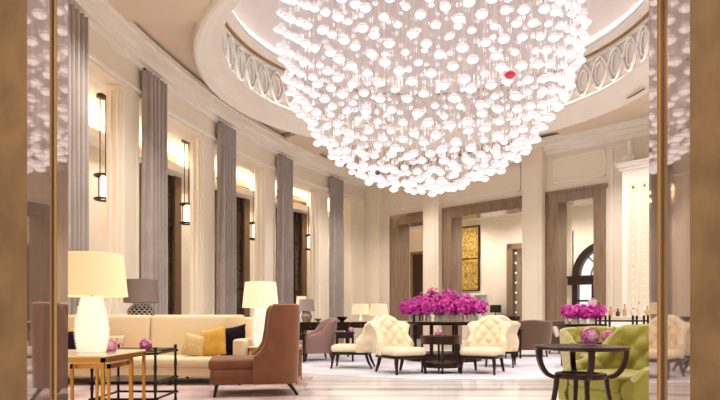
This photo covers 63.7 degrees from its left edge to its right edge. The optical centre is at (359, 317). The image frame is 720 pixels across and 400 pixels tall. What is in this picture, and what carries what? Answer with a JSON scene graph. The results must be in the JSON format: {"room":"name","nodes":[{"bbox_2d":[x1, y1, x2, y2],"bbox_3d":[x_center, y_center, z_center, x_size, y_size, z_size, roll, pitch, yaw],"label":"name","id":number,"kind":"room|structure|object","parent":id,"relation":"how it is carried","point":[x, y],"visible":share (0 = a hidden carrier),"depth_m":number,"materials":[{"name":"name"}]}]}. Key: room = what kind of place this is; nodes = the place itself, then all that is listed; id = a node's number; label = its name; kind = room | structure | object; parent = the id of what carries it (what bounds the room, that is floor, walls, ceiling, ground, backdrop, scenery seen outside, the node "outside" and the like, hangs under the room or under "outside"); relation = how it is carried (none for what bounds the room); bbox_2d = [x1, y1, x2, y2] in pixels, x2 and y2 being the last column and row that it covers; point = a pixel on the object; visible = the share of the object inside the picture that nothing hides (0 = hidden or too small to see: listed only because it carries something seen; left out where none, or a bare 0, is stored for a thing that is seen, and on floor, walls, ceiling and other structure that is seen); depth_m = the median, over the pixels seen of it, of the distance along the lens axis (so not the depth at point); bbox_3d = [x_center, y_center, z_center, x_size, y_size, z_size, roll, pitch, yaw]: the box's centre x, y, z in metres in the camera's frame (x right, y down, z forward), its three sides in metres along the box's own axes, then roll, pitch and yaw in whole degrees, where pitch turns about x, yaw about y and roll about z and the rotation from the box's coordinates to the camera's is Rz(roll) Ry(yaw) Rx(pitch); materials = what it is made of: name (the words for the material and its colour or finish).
{"room":"hotel lobby","nodes":[
{"label":"hotel lobby","id":0,"kind":"room"},
{"bbox_2d":[0,0,52,399],"bbox_3d":[-1.676,-0.800,2.768,0.368,3.500,0.336,0,0,0],"label":"wall","id":1,"kind":"structure","parent":0,"point":[26,26],"depth_m":2.60,"materials":[{"name":"brown wood"}]},
{"bbox_2d":[89,118,328,332],"bbox_3d":[-4.899,-2.000,14.741,3.683,5.900,27.417,0,0,16],"label":"wall","id":2,"kind":"structure","parent":0,"point":[97,210],"depth_m":17.81,"materials":[{"name":"beige paint"}]},
{"bbox_2d":[139,160,180,314],"bbox_3d":[-5.817,-1.839,16.739,0.160,5.578,1.918,0,0,19],"label":"window","id":3,"kind":"structure","parent":2,"relation":"in","point":[174,182],"depth_m":17.35,"materials":[{"name":"brown wood"}]},
{"bbox_2d":[89,74,328,218],"bbox_3d":[-3.787,-4.575,14.422,5.396,0.650,27.135,0,0,16],"label":"trim","id":4,"kind":"structure","parent":2,"relation":"attached to","point":[174,169],"depth_m":16.71,"materials":[{"name":"white paint"}]},
{"bbox_2d":[215,178,249,316],"bbox_3d":[-4.418,-1.845,20.053,0.160,5.591,1.770,0,0,26],"label":"window","id":5,"kind":"structure","parent":2,"relation":"in","point":[242,204],"depth_m":20.54,"materials":[{"name":"brown wood"}]},
{"bbox_2d":[276,195,306,332],"bbox_3d":[-2.714,-1.882,23.019,0.160,5.664,1.745,0,0,33],"label":"window","id":6,"kind":"structure","parent":2,"relation":"in","point":[299,219],"depth_m":23.46,"materials":[{"name":"brown wood"}]},
{"bbox_2d":[328,219,328,317],"bbox_3d":[-5.240,-1.650,15.536,1.971,5.200,20.596,0,0,17],"label":"trim","id":7,"kind":"structure","parent":2,"relation":"attached to","point":[328,219],"depth_m":24.89,"materials":[{"name":"white paint"}]},
{"bbox_2d":[89,85,328,203],"bbox_3d":[-3.787,-4.950,14.422,5.396,0.100,27.135,0,0,16],"label":"ceiling","id":8,"kind":"structure","parent":0,"point":[175,147],"depth_m":16.48,"materials":[{"name":"white paint"}]},
{"bbox_2d":[93,93,105,201],"bbox_3d":[-5.633,-3.737,12.763,0.423,2.305,0.423,0,0,0],"label":"pendant lantern","id":9,"kind":"object","parent":8,"relation":"hanging from","point":[100,96],"visible":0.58,"depth_m":12.72,"materials":[{"name":"white glass"}]},
{"bbox_2d":[179,139,189,224],"bbox_3d":[-4.759,-3.737,16.001,0.423,2.305,0.423,0,0,0],"label":"pendant lantern","id":10,"kind":"object","parent":8,"relation":"hanging from","point":[186,207],"visible":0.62,"depth_m":15.95,"materials":[{"name":"brown metal"}]},
{"bbox_2d":[249,171,254,240],"bbox_3d":[-3.458,-3.737,19.193,0.423,2.305,0.423,0,0,0],"label":"pendant lantern","id":11,"kind":"object","parent":8,"relation":"hanging from","point":[253,222],"visible":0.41,"depth_m":19.15,"materials":[{"name":"brown metal"}]},
{"bbox_2d":[88,30,364,342],"bbox_3d":[-3.298,-2.300,13.267,2.375,6.500,20.631,0,0,14],"label":"wall","id":12,"kind":"structure","parent":0,"point":[353,208],"depth_m":14.51,"materials":[{"name":"beige paint"}]},
{"bbox_2d":[68,0,88,314],"bbox_3d":[-4.640,-2.060,9.364,0.222,5.960,0.740,0,0,5],"label":"curtain","id":13,"kind":"object","parent":12,"relation":"hanging from","point":[78,38],"visible":0.48,"depth_m":9.37,"materials":[{"name":"grey fabric"}]},
{"bbox_2d":[141,68,167,314],"bbox_3d":[-4.271,-2.060,12.074,0.222,5.960,0.820,0,0,11],"label":"curtain","id":14,"kind":"object","parent":12,"relation":"hanging from","point":[154,188],"visible":0.73,"depth_m":11.94,"materials":[{"name":"grey fabric"}]},
{"bbox_2d":[70,0,367,330],"bbox_3d":[-3.132,-2.260,13.135,2.767,6.420,20.214,0,0,14],"label":"trim","id":15,"kind":"structure","parent":12,"relation":"attached to","point":[105,21],"depth_m":13.39,"materials":[{"name":"white paint"}]},
{"bbox_2d":[216,121,236,314],"bbox_3d":[-3.486,-2.060,15.166,0.222,5.960,0.780,0,0,18],"label":"curtain","id":16,"kind":"object","parent":12,"relation":"hanging from","point":[226,273],"visible":0.77,"depth_m":15.02,"materials":[{"name":"grey fabric"}]},
{"bbox_2d":[277,154,292,303],"bbox_3d":[-2.339,-2.060,18.119,0.222,5.960,0.780,0,0,25],"label":"curtain","id":17,"kind":"object","parent":12,"relation":"hanging from","point":[284,164],"visible":0.73,"depth_m":17.98,"materials":[{"name":"grey fabric"}]},
{"bbox_2d":[329,176,343,343],"bbox_3d":[-0.844,-2.060,20.911,0.222,5.960,0.780,0,0,32],"label":"curtain","id":18,"kind":"object","parent":12,"relation":"hanging from","point":[336,186],"visible":0.91,"depth_m":20.77,"materials":[{"name":"grey fabric"}]},
{"bbox_2d":[193,0,648,147],"bbox_3d":[1.670,-5.515,13.000,10.420,0.410,10.420,0,0,0],"label":"trim","id":19,"kind":"structure","parent":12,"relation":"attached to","point":[211,63],"depth_m":14.44,"materials":[{"name":"white paint"}]},
{"bbox_2d":[222,9,648,129],"bbox_3d":[1.670,-6.290,13.000,9.741,0.950,9.741,0,0,0],"label":"trim","id":20,"kind":"structure","parent":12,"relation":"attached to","point":[229,40],"depth_m":14.80,"materials":[{"name":"white paint"}]},
{"bbox_2d":[225,11,648,95],"bbox_3d":[1.670,-6.880,13.000,9.740,0.060,9.740,0,0,0],"label":"trim","id":21,"kind":"structure","parent":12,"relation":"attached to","point":[646,15],"depth_m":14.68,"materials":[{"name":"gold metal"}]},
{"bbox_2d":[133,22,557,174],"bbox_3d":[4.000,-5.625,14.550,23.000,0.150,23.900,0,0,0],"label":"ceiling","id":22,"kind":"structure","parent":0,"point":[175,38],"depth_m":11.99,"materials":[{"name":"paint"}]},
{"bbox_2d":[108,0,648,155],"bbox_3d":[2.900,-5.480,11.815,20.600,0.140,17.830,0,0,0],"label":"ceiling","id":23,"kind":"structure","parent":0,"point":[132,10],"depth_m":10.51,"materials":[{"name":"paint"}]},
{"bbox_2d":[296,339,560,399],"bbox_3d":[5.000,1.000,15.000,38.000,0.100,42.000,0,0,0],"label":"floor","id":24,"kind":"structure","parent":0,"point":[320,387],"depth_m":7.71,"materials":[{"name":"stone"}]},
{"bbox_2d":[68,376,312,399],"bbox_3d":[-2.725,0.943,7.250,3.950,0.013,4.100,0,0,0],"label":"rug","id":25,"kind":"object","parent":24,"relation":"on","point":[193,388],"visible":0.5,"depth_m":7.49,"materials":[{"name":"beige carpet"}]},
{"bbox_2d":[70,358,128,399],"bbox_3d":[-2.330,0.658,5.250,0.340,0.555,0.500,0,0,0],"label":"table","id":26,"kind":"object","parent":25,"relation":"on","point":[117,363],"visible":0.59,"depth_m":5.00,"materials":[{"name":"gold"}]},
{"bbox_2d":[68,349,145,399],"bbox_3d":[-2.585,0.623,5.270,0.930,0.625,0.940,0,0,0],"label":"side table","id":27,"kind":"object","parent":25,"relation":"on","point":[73,356],"visible":0.62,"depth_m":5.13,"materials":[{"name":"brown wood"}]},
{"bbox_2d":[68,251,127,352],"bbox_3d":[-2.426,-0.123,5.250,0.614,0.900,0.614,0,0,0],"label":"table lamp","id":28,"kind":"object","parent":27,"relation":"on","point":[93,276],"visible":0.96,"depth_m":5.11,"materials":[{"name":"white glass"}]},
{"bbox_2d":[106,340,117,350],"bbox_3d":[-2.332,0.265,5.421,0.126,0.119,0.122,0,0,0],"label":"flower bowl","id":29,"kind":"object","parent":27,"relation":"on","point":[112,345],"visible":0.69,"depth_m":5.39,"materials":[{"name":"pink plant"}]},
{"bbox_2d":[88,344,177,399],"bbox_3d":[-2.425,0.618,6.275,0.710,0.635,0.710,0,0,0],"label":"table","id":30,"kind":"object","parent":25,"relation":"on","point":[155,379],"visible":0.79,"depth_m":6.24,"materials":[{"name":"black metal"}]},
{"bbox_2d":[93,375,174,381],"bbox_3d":[-2.425,0.658,6.275,0.650,0.015,0.650,0,0,0],"label":"shelf","id":31,"kind":"object","parent":30,"relation":"attached to","point":[118,378],"depth_m":6.24,"materials":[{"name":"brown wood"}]},
{"bbox_2d":[139,339,151,349],"bbox_3d":[-2.292,0.284,6.201,0.137,0.131,0.138,0,0,0],"label":"flower bowl","id":32,"kind":"object","parent":30,"relation":"on","point":[145,344],"visible":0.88,"depth_m":6.16,"materials":[{"name":"pink plant"}]},
{"bbox_2d":[68,315,252,384],"bbox_3d":[-3.170,0.443,8.550,3.100,0.985,1.061,0,0,0],"label":"sofa","id":33,"kind":"object","parent":25,"relation":"on","point":[162,330],"visible":0.28,"depth_m":8.72,"materials":[{"name":"beige fabric"}]},
{"bbox_2d":[68,331,76,348],"bbox_3d":[-4.135,0.374,8.200,0.425,0.414,0.204,0,0,-13],"label":"cushion","id":34,"kind":"object","parent":33,"relation":"on","point":[71,345],"visible":0.2,"depth_m":8.15,"materials":[{"name":"black fabric"}]},
{"bbox_2d":[68,355,147,367],"bbox_3d":[-3.875,0.621,8.395,1.402,0.140,0.750,0,0,0],"label":"seat cushion","id":35,"kind":"object","parent":33,"relation":"on","point":[126,366],"depth_m":8.04,"materials":[{"name":"beige fabric"}]},
{"bbox_2d":[68,315,151,346],"bbox_3d":[-3.875,0.263,8.838,1.402,0.625,0.291,0,0,0],"label":"cushion","id":36,"kind":"object","parent":33,"relation":"on","point":[135,328],"depth_m":8.74,"materials":[{"name":"beige fabric"}]},
{"bbox_2d":[108,335,124,346],"bbox_3d":[-3.620,0.410,8.500,0.330,0.317,0.199,0,0,0],"label":"cushion","id":37,"kind":"object","parent":33,"relation":"on","point":[118,339],"visible":0.22,"depth_m":8.47,"materials":[{"name":"beige fabric"}]},
{"bbox_2d":[133,355,211,367],"bbox_3d":[-2.465,0.621,8.395,1.402,0.140,0.750,0,0,0],"label":"seat cushion","id":38,"kind":"object","parent":33,"relation":"on","point":[163,361],"depth_m":8.03,"materials":[{"name":"beige fabric"}]},
{"bbox_2d":[180,332,203,355],"bbox_3d":[-2.385,0.397,8.360,0.398,0.388,0.201,0,0,-4],"label":"cushion","id":39,"kind":"object","parent":33,"relation":"on","point":[193,345],"visible":0.92,"depth_m":8.29,"materials":[{"name":"beige fabric"}]},
{"bbox_2d":[150,315,244,354],"bbox_3d":[-2.465,0.263,8.838,1.402,0.625,0.291,0,0,0],"label":"cushion","id":40,"kind":"object","parent":33,"relation":"on","point":[165,330],"depth_m":8.74,"materials":[{"name":"beige fabric"}]},
{"bbox_2d":[200,325,225,355],"bbox_3d":[-2.124,0.347,8.380,0.516,0.504,0.214,0,0,19],"label":"cushion","id":41,"kind":"object","parent":33,"relation":"on","point":[215,338],"visible":0.92,"depth_m":8.30,"materials":[{"name":"yellow fabric"}]},
{"bbox_2d":[221,324,245,354],"bbox_3d":[-1.861,0.339,8.500,0.528,0.517,0.212,0,0,27],"label":"cushion","id":42,"kind":"object","parent":33,"relation":"on","point":[237,332],"visible":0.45,"depth_m":8.42,"materials":[{"name":"black fabric"}]},
{"bbox_2d":[208,304,299,397],"bbox_3d":[-1.315,0.385,7.239,1.092,1.119,0.858,0,0,-12],"label":"chair","id":43,"kind":"object","parent":25,"relation":"on","point":[275,360],"visible":1,"depth_m":6.88,"materials":[{"name":"brown fabric"}]},
{"bbox_2d":[208,355,253,370],"bbox_3d":[-1.409,0.553,7.219,0.900,0.145,0.730,0,0,-12],"label":"seat cushion","id":44,"kind":"object","parent":43,"relation":"on","point":[217,362],"depth_m":6.85,"materials":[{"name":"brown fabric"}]},
{"bbox_2d":[248,345,301,384],"bbox_3d":[-1.230,0.670,8.474,0.700,0.530,0.651,0,0,0],"label":"side table","id":45,"kind":"object","parent":25,"relation":"on","point":[250,348],"visible":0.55,"depth_m":8.46,"materials":[{"name":"brown wood"}]},
{"bbox_2d":[242,281,277,345],"bbox_3d":[-1.450,-0.050,8.450,0.527,0.942,0.527,0,0,13],"label":"table lamp","id":46,"kind":"object","parent":45,"relation":"on","point":[259,295],"visible":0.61,"depth_m":8.29,"materials":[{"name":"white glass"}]},
{"bbox_2d":[302,350,562,379],"bbox_3d":[1.800,0.941,13.000,8.200,0.014,8.200,0,0,0],"label":"round rug","id":47,"kind":"object","parent":24,"relation":"on","point":[526,367],"visible":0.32,"depth_m":10.77,"materials":[{"name":"grey carpet"}]},
{"bbox_2d":[299,333,306,361],"bbox_3d":[-1.347,0.634,12.400,0.400,0.600,0.400,0,0,0],"label":"side table","id":48,"kind":"object","parent":47,"relation":"on","point":[302,336],"visible":0.43,"depth_m":12.22,"materials":[{"name":"brown wood"}]},
{"bbox_2d":[299,317,336,359],"bbox_3d":[-0.940,0.461,13.015,0.796,0.957,0.819,0,0,-18],"label":"armchair","id":49,"kind":"object","parent":47,"relation":"on","point":[320,340],"visible":0.88,"depth_m":12.68,"materials":[{"name":"purple fabric"}]},
{"bbox_2d":[300,322,350,356],"bbox_3d":[-0.869,0.525,14.375,1.298,0.850,0.750,0,0,0],"label":"table","id":50,"kind":"object","parent":47,"relation":"on","point":[303,325],"visible":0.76,"depth_m":14.03,"materials":[{"name":"brown wood"}]},
{"bbox_2d":[299,299,314,321],"bbox_3d":[-1.314,-0.178,14.250,0.404,0.556,0.404,0,0,0],"label":"table lamp","id":51,"kind":"object","parent":50,"relation":"on","point":[306,305],"visible":0.91,"depth_m":14.12,"materials":[{"name":"grey fabric"}]},
{"bbox_2d":[335,332,354,361],"bbox_3d":[-0.326,0.620,12.600,0.420,0.630,0.420,0,0,0],"label":"side table","id":52,"kind":"object","parent":47,"relation":"on","point":[338,334],"visible":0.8,"depth_m":12.41,"materials":[{"name":"brown wood"}]},
{"bbox_2d":[330,315,379,368],"bbox_3d":[-0.072,0.444,10.946,0.885,0.998,0.783,0,0,8],"label":"lounge chair","id":53,"kind":"object","parent":47,"relation":"on","point":[365,344],"visible":0.84,"depth_m":10.66,"materials":[{"name":"beige fabric"}]},
{"bbox_2d":[344,321,411,343],"bbox_3d":[0.489,0.504,16.300,1.871,0.860,0.600,0,0,0],"label":"console table","id":54,"kind":"object","parent":47,"relation":"on","point":[354,324],"visible":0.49,"depth_m":16.03,"materials":[{"name":"brown wood"}]},
{"bbox_2d":[352,304,368,320],"bbox_3d":[0.014,-0.153,16.300,0.514,0.486,0.514,0,0,0],"label":"table lamp","id":55,"kind":"object","parent":54,"relation":"on","point":[360,309],"visible":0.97,"depth_m":16.10,"materials":[{"name":"white fabric"}]},
{"bbox_2d":[370,304,387,315],"bbox_3d":[0.531,-0.153,16.200,0.514,0.486,0.514,0,0,0],"label":"table lamp","id":56,"kind":"object","parent":54,"relation":"on","point":[376,309],"visible":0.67,"depth_m":15.99,"materials":[{"name":"white fabric"}]},
{"bbox_2d":[371,315,426,374],"bbox_3d":[0.654,0.444,9.978,0.783,0.998,0.885,0,0,-28],"label":"lounge chair","id":57,"kind":"object","parent":47,"relation":"on","point":[393,340],"visible":1,"depth_m":10.08,"materials":[{"name":"beige fabric"}]},
{"bbox_2d":[421,335,459,373],"bbox_3d":[1.388,0.620,10.000,0.680,0.630,0.680,0,0,0],"label":"table","id":58,"kind":"object","parent":47,"relation":"on","point":[442,340],"visible":0.93,"depth_m":9.73,"materials":[{"name":"brown wood"}]},
{"bbox_2d":[426,360,458,364],"bbox_3d":[1.388,0.769,10.000,0.630,0.030,0.630,0,0,0],"label":"shelf","id":59,"kind":"object","parent":58,"relation":"attached to","point":[436,362],"depth_m":9.82,"materials":[{"name":"brown wood"}]},
{"bbox_2d":[407,322,481,361],"bbox_3d":[1.860,0.499,13.000,1.800,0.830,1.800,0,0,0],"label":"table","id":60,"kind":"object","parent":47,"relation":"on","point":[431,355],"visible":0.51,"depth_m":12.31,"materials":[{"name":"brown wood"}]},
{"bbox_2d":[398,298,415,320],"bbox_3d":[1.062,-0.172,12.893,0.440,0.545,0.415,0,0,0],"label":"vase","id":61,"kind":"object","parent":60,"relation":"on","point":[403,305],"visible":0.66,"depth_m":12.82,"materials":[{"name":"clear glass"}]},
{"bbox_2d":[405,301,421,316],"bbox_3d":[1.188,-0.136,12.562,0.413,0.472,0.448,0,0,0],"label":"vase","id":62,"kind":"object","parent":60,"relation":"on","point":[413,307],"visible":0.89,"depth_m":12.43,"materials":[{"name":"clear glass"}]},
{"bbox_2d":[419,299,436,320],"bbox_3d":[1.459,-0.158,12.312,0.442,0.517,0.430,0,0,0],"label":"flowers","id":63,"kind":"object","parent":60,"relation":"on","point":[429,306],"visible":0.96,"depth_m":12.19,"materials":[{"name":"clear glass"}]},
{"bbox_2d":[434,297,454,318],"bbox_3d":[1.783,-0.166,12.202,0.423,0.532,0.430,0,0,0],"label":"vase","id":64,"kind":"object","parent":60,"relation":"on","point":[440,304],"visible":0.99,"depth_m":12.10,"materials":[{"name":"clear glass"}]},
{"bbox_2d":[446,291,463,319],"bbox_3d":[2.047,-0.245,12.531,0.416,0.691,0.428,0,0,0],"label":"vase","id":65,"kind":"object","parent":60,"relation":"on","point":[450,294],"visible":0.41,"depth_m":12.46,"materials":[{"name":"clear glass"}]},
{"bbox_2d":[451,298,470,317],"bbox_3d":[2.127,-0.161,12.252,0.380,0.522,0.411,0,0,-45],"label":"vase","id":66,"kind":"object","parent":60,"relation":"on","point":[459,308],"visible":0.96,"depth_m":12.16,"materials":[{"name":"clear glass"}]},
{"bbox_2d":[466,297,483,320],"bbox_3d":[2.438,-0.177,12.436,0.416,0.554,0.405,0,0,-43],"label":"vase","id":67,"kind":"object","parent":60,"relation":"on","point":[473,304],"visible":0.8,"depth_m":12.35,"materials":[{"name":"clear glass"}]},
{"bbox_2d":[460,315,510,374],"bbox_3d":[2.142,0.444,9.978,0.783,0.998,0.885,0,0,28],"label":"lounge chair","id":68,"kind":"object","parent":47,"relation":"on","point":[486,339],"visible":1,"depth_m":10.11,"materials":[{"name":"beige fabric"}]},
{"bbox_2d":[485,315,520,367],"bbox_3d":[2.719,0.444,11.269,0.783,0.998,0.885,0,0,15],"label":"lounge chair","id":69,"kind":"object","parent":47,"relation":"on","point":[512,341],"visible":0.33,"depth_m":10.91,"materials":[{"name":"beige fabric"}]},
{"bbox_2d":[517,320,552,356],"bbox_3d":[4.214,0.491,14.355,1.019,0.897,0.891,0,0,8],"label":"armchair","id":70,"kind":"object","parent":47,"relation":"on","point":[534,332],"visible":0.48,"depth_m":13.94,"materials":[{"name":"brown fabric"}]},
{"bbox_2d":[558,324,603,365],"bbox_3d":[4.297,0.524,11.225,0.792,0.820,0.450,0,0,0],"label":"console table","id":71,"kind":"object","parent":47,"relation":"on","point":[560,325],"visible":0.1,"depth_m":11.00,"materials":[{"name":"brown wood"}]},
{"bbox_2d":[565,305,579,322],"bbox_3d":[4.099,-0.062,11.161,0.244,0.384,0.283,0,0,41],"label":"vase","id":72,"kind":"object","parent":71,"relation":"on","point":[571,313],"visible":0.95,"depth_m":11.09,"materials":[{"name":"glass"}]},
{"bbox_2d":[575,304,588,318],"bbox_3d":[4.264,-0.073,11.165,0.276,0.407,0.280,0,0,0],"label":"vase","id":73,"kind":"object","parent":71,"relation":"on","point":[581,307],"visible":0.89,"depth_m":11.09,"materials":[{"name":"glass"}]},
{"bbox_2d":[586,304,596,321],"bbox_3d":[4.442,-0.073,11.172,0.251,0.406,0.256,0,0,26],"label":"vase","id":74,"kind":"object","parent":71,"relation":"on","point":[590,307],"visible":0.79,"depth_m":11.09,"materials":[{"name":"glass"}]},
{"bbox_2d":[594,304,606,319],"bbox_3d":[4.623,-0.068,11.159,0.252,0.396,0.252,0,0,39],"label":"vase","id":75,"kind":"object","parent":71,"relation":"on","point":[600,310],"visible":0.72,"depth_m":11.09,"materials":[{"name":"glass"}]},
{"bbox_2d":[462,293,486,320],"bbox_3d":[4.526,-0.041,24.598,1.736,1.982,0.340,0,0,43],"label":"mantelpiece","id":76,"kind":"object","parent":24,"relation":"on","point":[479,296],"visible":0.25,"depth_m":24.12,"materials":[{"name":"white paint"}]},
{"bbox_2d":[548,320,578,353],"bbox_3d":[5.405,0.506,15.265,0.945,0.897,0.871,0,0,40],"label":"armchair","id":77,"kind":"object","parent":24,"relation":"on","point":[554,340],"visible":0.17,"depth_m":14.98,"materials":[{"name":"brown fabric"}]},
{"bbox_2d":[533,344,630,399],"bbox_3d":[1.825,0.592,4.800,0.756,0.723,0.756,0,0,0],"label":"round table","id":78,"kind":"object","parent":24,"relation":"on","point":[587,376],"visible":1,"depth_m":4.72,"materials":[{"name":"brown wood"}]},
{"bbox_2d":[580,327,599,343],"bbox_3d":[1.944,0.154,4.898,0.160,0.152,0.162,0,0,0],"label":"flower bowl","id":79,"kind":"object","parent":78,"relation":"on","point":[589,335],"visible":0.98,"depth_m":4.85,"materials":[{"name":"pink plant"}]},
{"bbox_2d":[559,326,618,368],"bbox_3d":[3.505,0.536,8.343,1.172,0.837,0.887,0,0,6],"label":"armchair","id":80,"kind":"object","parent":24,"relation":"on","point":[568,335],"visible":0.17,"depth_m":8.55,"materials":[{"name":"green fabric"}]},
{"bbox_2d":[558,324,648,399],"bbox_3d":[2.543,0.501,5.518,0.894,0.907,0.949,0,0,-22],"label":"armchair","id":81,"kind":"object","parent":24,"relation":"on","point":[633,383],"visible":0.44,"depth_m":5.71,"materials":[{"name":"green fabric"}]},
{"bbox_2d":[569,369,638,391],"bbox_3d":[2.454,0.584,5.481,0.700,0.153,0.620,0,0,-22],"label":"seat cushion","id":82,"kind":"object","parent":81,"relation":"on","point":[615,384],"depth_m":5.29,"materials":[{"name":"green fabric"}]},
{"bbox_2d":[584,316,646,326],"bbox_3d":[6.190,0.455,13.400,2.000,0.990,0.680,0,0,20],"label":"countertop","id":83,"kind":"structure","parent":24,"relation":"on","point":[587,321],"depth_m":13.18,"materials":[{"name":"white paint"}]},
{"bbox_2d":[595,315,648,326],"bbox_3d":[4.553,0.453,10.100,0.753,0.995,0.428,0,0,0],"label":"metal shelf","id":84,"kind":"object","parent":24,"relation":"on","point":[605,320],"visible":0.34,"depth_m":9.89,"materials":[{"name":"black"}]},
{"bbox_2d":[613,157,648,315],"bbox_3d":[8.016,-1.643,15.413,2.240,5.185,0.710,0,0,43],"label":"tall cabinet","id":85,"kind":"object","parent":24,"relation":"on","point":[635,173],"visible":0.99,"depth_m":15.65,"materials":[{"name":"white paint"}]},
{"bbox_2d":[622,140,635,161],"bbox_3d":[7.415,-4.565,15.988,0.360,0.660,0.360,0,0,0],"label":"urn","id":86,"kind":"object","parent":85,"relation":"on","point":[629,156],"visible":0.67,"depth_m":15.94,"materials":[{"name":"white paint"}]},
{"bbox_3d":[-3.775,0.500,9.675,1.150,0.900,0.450,0,0,0],"label":"console table","id":87,"kind":"object","parent":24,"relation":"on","visible":0},
{"bbox_2d":[123,279,159,315],"bbox_3d":[-3.635,-0.293,9.650,0.574,0.686,0.574,0,0,0],"label":"table lamp","id":88,"kind":"object","parent":87,"relation":"on","point":[141,292],"visible":0.73,"depth_m":9.45,"materials":[{"name":"black fabric"}]},
{"bbox_2d":[227,0,648,91],"bbox_3d":[1.670,-8.705,13.000,9.600,3.590,9.600,0,0,0],"label":"ceiling","id":89,"kind":"structure","parent":0,"point":[254,21],"depth_m":14.96,"materials":[{"name":"paint"}]},
{"bbox_2d":[273,0,591,196],"bbox_3d":[1.511,-6.652,12.967,6.801,7.635,6.757,0,0,30],"label":"chandelier","id":90,"kind":"object","parent":89,"relation":"hanging from","point":[396,14],"visible":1,"depth_m":12.07,"materials":[{"name":"white glass"}]},
{"bbox_2d":[409,204,592,339],"bbox_3d":[7.592,-1.850,22.218,23.000,5.600,0.300,0,0,43],"label":"wall","id":91,"kind":"structure","parent":0,"point":[496,233],"depth_m":23.72,"materials":[{"name":"beige paint"}]},
{"bbox_2d":[410,251,422,338],"bbox_3d":[2.825,-1.041,26.343,1.300,3.982,0.100,0,0,43],"label":"door","id":92,"kind":"structure","parent":91,"relation":"in","point":[416,258],"depth_m":26.56,"materials":[{"name":"wood"}]},
{"bbox_2d":[462,225,479,291],"bbox_3d":[4.666,-2.516,24.639,0.946,2.769,0.090,0,0,43],"label":"panel","id":93,"kind":"object","parent":91,"relation":"attached to","point":[470,235],"visible":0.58,"depth_m":24.57,"materials":[{"name":"gold metal"}]},
{"bbox_2d":[409,203,592,228],"bbox_3d":[7.338,-1.850,21.943,23.000,5.600,0.450,0,0,43],"label":"trim","id":94,"kind":"structure","parent":91,"relation":"attached to","point":[586,203],"depth_m":23.57,"materials":[{"name":"white paint"}]},
{"bbox_2d":[507,243,521,320],"bbox_3d":[6.551,-1.012,22.880,1.600,3.924,0.140,0,0,43],"label":"door","id":95,"kind":"structure","parent":91,"relation":"in","point":[514,251],"depth_m":23.23,"materials":[{"name":"wood"}]},
{"bbox_2d":[567,244,592,323],"bbox_3d":[8.831,-0.924,20.776,2.860,3.748,0.420,0,0,43],"label":"window","id":96,"kind":"structure","parent":91,"relation":"in","point":[576,279],"depth_m":21.41,"materials":[{"name":"black wood"}]},
{"bbox_2d":[384,135,648,315],"bbox_3d":[6.610,-2.300,17.614,18.200,6.500,0.601,0,0,43],"label":"wall","id":97,"kind":"structure","parent":0,"point":[590,164],"depth_m":17.42,"materials":[{"name":"beige paint"}]},
{"bbox_2d":[389,211,422,320],"bbox_3d":[2.159,-1.465,21.686,2.138,4.830,0.730,0,0,43],"label":"door","id":98,"kind":"structure","parent":97,"relation":"in","point":[399,225],"depth_m":22.05,"materials":[{"name":"wood"}]},
{"bbox_2d":[364,147,545,344],"bbox_3d":[4.858,-2.150,18.591,13.079,6.200,0.340,0,0,43],"label":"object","id":99,"kind":"structure","parent":97,"relation":"attached to","point":[534,163],"depth_m":20.36,"materials":[{"name":"beige paint"}]},
{"bbox_2d":[442,196,521,344],"bbox_3d":[4.448,-1.465,19.575,3.594,4.830,0.730,0,0,43],"label":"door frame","id":100,"kind":"structure","parent":97,"relation":"in","point":[452,217],"depth_m":20.36,"materials":[{"name":"wood"}]},
{"bbox_2d":[391,143,632,308],"bbox_3d":[4.426,-2.575,19.194,8.751,4.650,0.042,0,0,43],"label":"trim","id":101,"kind":"structure","parent":97,"relation":"attached to","point":[624,145],"depth_m":17.10,"materials":[{"name":"white paint"}]},
{"bbox_2d":[376,116,648,187],"bbox_3d":[6.692,-5.250,16.818,17.000,0.440,0.460,0,0,43],"label":"trim","id":102,"kind":"structure","parent":97,"relation":"attached to","point":[635,128],"depth_m":16.91,"materials":[{"name":"white paint"}]},
{"bbox_2d":[545,183,607,320],"bbox_3d":[6.640,-1.465,17.552,1.870,4.830,0.730,0,0,43],"label":"door frame","id":103,"kind":"structure","parent":97,"relation":"in","point":[556,202],"depth_m":17.72,"materials":[{"name":"wood"}]},
{"bbox_2d":[662,0,719,399],"bbox_3d":[1.670,-0.800,2.782,0.381,3.500,0.364,0,0,0],"label":"wall","id":104,"kind":"structure","parent":0,"point":[690,28],"depth_m":2.60,"materials":[{"name":"brown stone"}]},
{"bbox_3d":[0.000,-2.300,2.860,28.000,6.500,0.480,0,0,0],"label":"wall","id":105,"kind":"structure","parent":0,"visible":0},
{"bbox_2d":[53,0,56,399],"bbox_3d":[-1.543,-0.800,2.934,0.015,3.500,0.014,0,0,0],"label":"trim","id":106,"kind":"structure","parent":105,"relation":"attached to","point":[54,1],"depth_m":2.93,"materials":[{"name":"gold metal"}]},
{"bbox_2d":[57,0,67,399],"bbox_3d":[-1.697,-0.800,3.022,0.326,3.500,0.171,0,0,0],"label":"trim","id":107,"kind":"structure","parent":105,"relation":"attached to","point":[62,5],"depth_m":3.02,"materials":[{"name":"gold metal"}]},
{"bbox_2d":[649,0,661,399],"bbox_3d":[1.689,-0.800,3.027,0.342,3.500,0.127,0,0,0],"label":"trim","id":108,"kind":"structure","parent":105,"relation":"attached to","point":[653,4],"depth_m":3.00,"materials":[{"name":"gold metal"}]},
{"bbox_2d":[658,0,660,399],"bbox_3d":[1.531,-0.800,2.962,0.015,3.500,0.014,0,0,0],"label":"trim","id":109,"kind":"structure","parent":105,"relation":"attached to","point":[659,1],"depth_m":2.96,"materials":[{"name":"gold metal"}]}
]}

